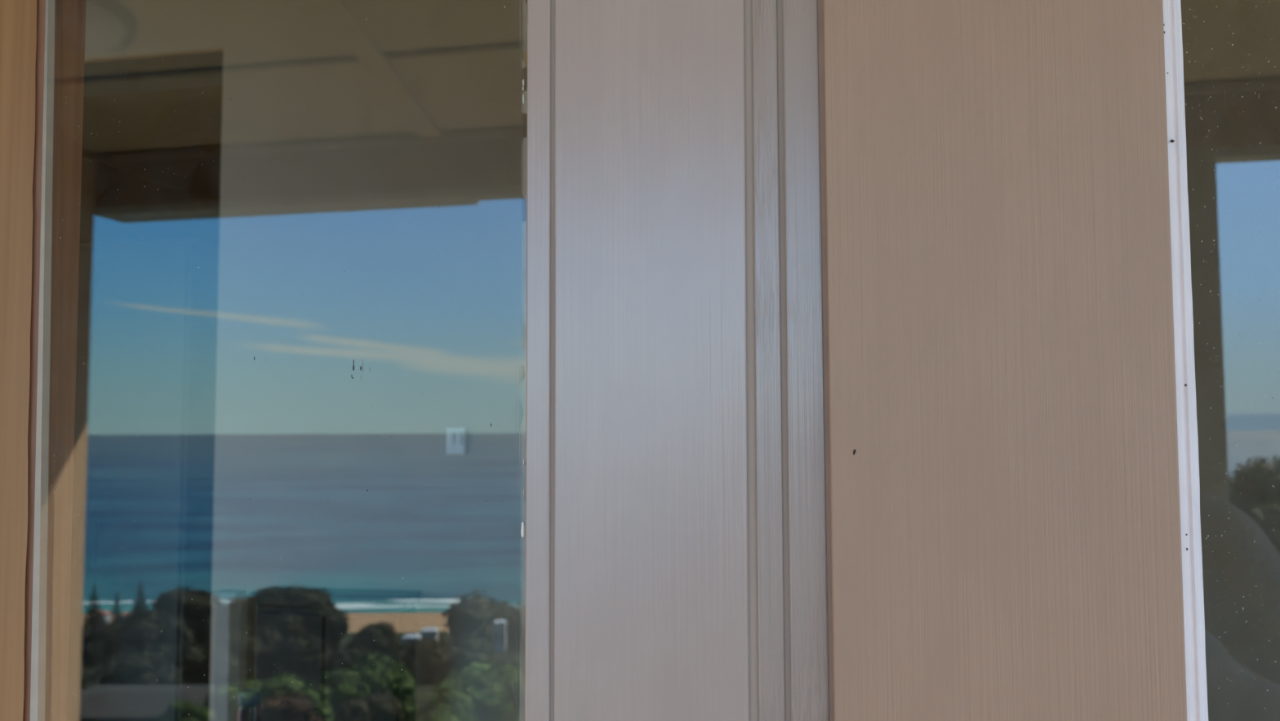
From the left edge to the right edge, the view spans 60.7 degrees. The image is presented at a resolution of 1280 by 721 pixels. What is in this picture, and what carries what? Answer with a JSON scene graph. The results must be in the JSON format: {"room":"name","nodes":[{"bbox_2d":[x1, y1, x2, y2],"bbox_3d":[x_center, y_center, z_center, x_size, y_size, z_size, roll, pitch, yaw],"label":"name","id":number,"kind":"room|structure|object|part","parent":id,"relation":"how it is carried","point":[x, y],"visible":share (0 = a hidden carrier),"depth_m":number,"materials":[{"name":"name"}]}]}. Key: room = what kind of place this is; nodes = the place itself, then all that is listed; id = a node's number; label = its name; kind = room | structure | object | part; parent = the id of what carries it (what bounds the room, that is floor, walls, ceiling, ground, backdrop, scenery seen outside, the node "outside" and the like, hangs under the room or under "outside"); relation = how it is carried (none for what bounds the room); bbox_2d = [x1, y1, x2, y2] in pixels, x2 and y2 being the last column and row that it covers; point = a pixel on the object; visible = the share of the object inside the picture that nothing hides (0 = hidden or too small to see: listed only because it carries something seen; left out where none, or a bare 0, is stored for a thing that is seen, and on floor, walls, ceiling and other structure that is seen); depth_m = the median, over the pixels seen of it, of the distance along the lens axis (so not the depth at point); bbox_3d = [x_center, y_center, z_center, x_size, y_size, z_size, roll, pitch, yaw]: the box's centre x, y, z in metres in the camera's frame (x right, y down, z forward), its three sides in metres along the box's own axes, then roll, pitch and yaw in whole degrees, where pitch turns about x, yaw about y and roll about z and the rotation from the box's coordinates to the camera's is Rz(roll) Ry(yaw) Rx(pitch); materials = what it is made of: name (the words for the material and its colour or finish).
{"room":"balcony","nodes":[
{"label":"balcony","id":0,"kind":"room"},
{"bbox_2d":[79,97,222,246],"bbox_3d":[0.587,0.363,3.652,6.620,2.750,2.580,-1,-4,12],"label":"wall","id":1,"kind":"structure","parent":0,"point":[151,171],"depth_m":4.86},
{"bbox_2d":[84,0,1279,720],"bbox_3d":[0.296,0.278,2.337,6.400,2.750,0.120,-1,-4,12],"label":"wall","id":2,"kind":"structure","parent":0,"point":[373,201],"depth_m":2.47,"materials":[{"name":"paint"}]},
{"bbox_2d":[83,51,222,106],"bbox_3d":[-1.597,-0.692,2.803,1.250,0.085,0.080,-1,-4,12],"label":"beam","id":3,"kind":"structure","parent":2,"relation":"in","point":[195,75],"depth_m":2.69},
{"bbox_2d":[446,426,466,453],"bbox_3d":[-0.409,0.178,2.426,0.044,0.060,0.012,-1,-4,12],"label":"light switch","id":4,"kind":"object","parent":2,"relation":"attached to","point":[455,436],"visible":1,"depth_m":2.42,"materials":[{"name":"white plastic"}]},
{"bbox_3d":[0.444,1.720,2.867,6.620,0.060,5.000,-1,-4,12],"label":"floor","id":5,"kind":"structure","parent":0,"visible":0},
{"bbox_2d":[66,238,218,720],"bbox_3d":[-2.047,0.679,4.470,0.798,2.247,0.640,-1,-4,12],"label":"tall cabinet","id":6,"kind":"object","parent":5,"relation":"on","point":[141,574],"visible":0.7,"depth_m":4.16,"materials":[{"name":"metal"}]},
{"bbox_3d":[-2.153,0.683,4.175,0.015,0.200,0.020,-1,-4,12],"label":"handle","id":7,"kind":"part","parent":6,"relation":"part of","materials":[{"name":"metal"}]},
{"bbox_3d":[-2.302,0.654,4.229,0.383,2.147,0.020,-1,-4,12],"label":"door","id":8,"kind":"part","parent":6,"relation":"part of","materials":[{"name":"brown wood"}]},
{"bbox_3d":[-2.070,0.682,4.157,0.015,0.200,0.020,-1,-4,12],"label":"handle","id":9,"kind":"part","parent":6,"relation":"part of","materials":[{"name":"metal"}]},
{"bbox_3d":[-1.912,0.647,4.146,0.383,2.147,0.020,-1,-4,12],"label":"door","id":10,"kind":"part","parent":6,"relation":"part of","materials":[{"name":"glass"}]},
{"bbox_2d":[211,589,247,720],"bbox_3d":[-0.746,1.026,1.954,0.050,1.214,0.042,-1,-4,12],"label":"newel post","id":11,"kind":"object","parent":5,"relation":"on","point":[227,602],"visible":1,"depth_m":1.97,"materials":[{"name":"paint"}]},
{"bbox_2d":[238,595,256,691],"bbox_3d":[-0.736,1.039,2.008,0.031,1.196,0.025,-1,-4,12],"label":"plank","id":12,"kind":"object","parent":5,"relation":"on","point":[248,607],"visible":0.49,"depth_m":2.03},
{"bbox_2d":[248,586,422,720],"bbox_3d":[-0.672,1.084,2.369,0.368,1.153,0.113,-1,-4,12],"label":"sideboard","id":13,"kind":"object","parent":5,"relation":"on","point":[322,654],"visible":0.96,"depth_m":2.36,"materials":[{"name":"metal"}]},
{"bbox_3d":[-0.761,1.046,2.355,0.161,0.988,0.012,-1,-4,12],"label":"door","id":14,"kind":"part","parent":13,"relation":"part of","materials":[{"name":"glass"}]},
{"bbox_3d":[-0.598,1.043,2.320,0.161,0.988,0.012,-1,-4,12],"label":"door","id":15,"kind":"part","parent":13,"relation":"part of","materials":[{"name":"glass"}]},
{"bbox_3d":[-0.649,1.221,1.780,0.194,0.801,0.194,-1,-4,12],"label":"side table","id":16,"kind":"object","parent":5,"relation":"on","visible":0},
{"bbox_2d":[236,688,261,720],"bbox_3d":[-0.651,0.687,1.816,0.039,0.270,0.039,-1,-4,12],"label":"bottle","id":17,"kind":"object","parent":16,"relation":"on","point":[249,707],"visible":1,"depth_m":1.81,"materials":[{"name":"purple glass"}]},
{"bbox_3d":[1.035,0.094,0.342,6.120,2.850,0.090,-1,-4,12],"label":"wall","id":18,"kind":"structure","parent":0,"visible":0},
{"bbox_2d":[0,0,829,720],"bbox_3d":[-0.275,0.190,0.582,0.748,2.320,0.049,-1,-4,12],"label":"window","id":19,"kind":"structure","parent":18,"relation":"in","point":[676,536],"depth_m":0.51,"materials":[{"name":"grey paint"}]},
{"bbox_3d":[-0.471,0.193,0.620,0.349,2.140,0.040,-1,-4,12],"label":"timber frame","id":20,"kind":"part","parent":19,"relation":"part of","materials":[{"name":"brown wood"}]},
{"bbox_2d":[817,0,834,720],"bbox_3d":[0.091,0.183,0.505,0.006,2.140,0.048,-1,-4,12],"label":"trim","id":21,"kind":"structure","parent":19,"relation":"attached to","point":[820,22],"depth_m":0.49,"materials":[{"name":"brown wood"}]},
{"bbox_2d":[822,0,1186,720],"bbox_3d":[0.162,0.182,0.488,0.146,2.540,0.056,-1,-4,12],"label":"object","id":22,"kind":"structure","parent":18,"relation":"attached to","point":[1006,531],"depth_m":0.47,"materials":[{"name":"beige wood"}]},
{"bbox_2d":[1162,0,1208,720],"bbox_3d":[0.356,0.178,0.445,0.269,2.320,0.050,-1,-4,12],"label":"window","id":23,"kind":"structure","parent":18,"relation":"in","point":[1186,405],"depth_m":0.46,"materials":[{"name":"white paint"}]}
]}

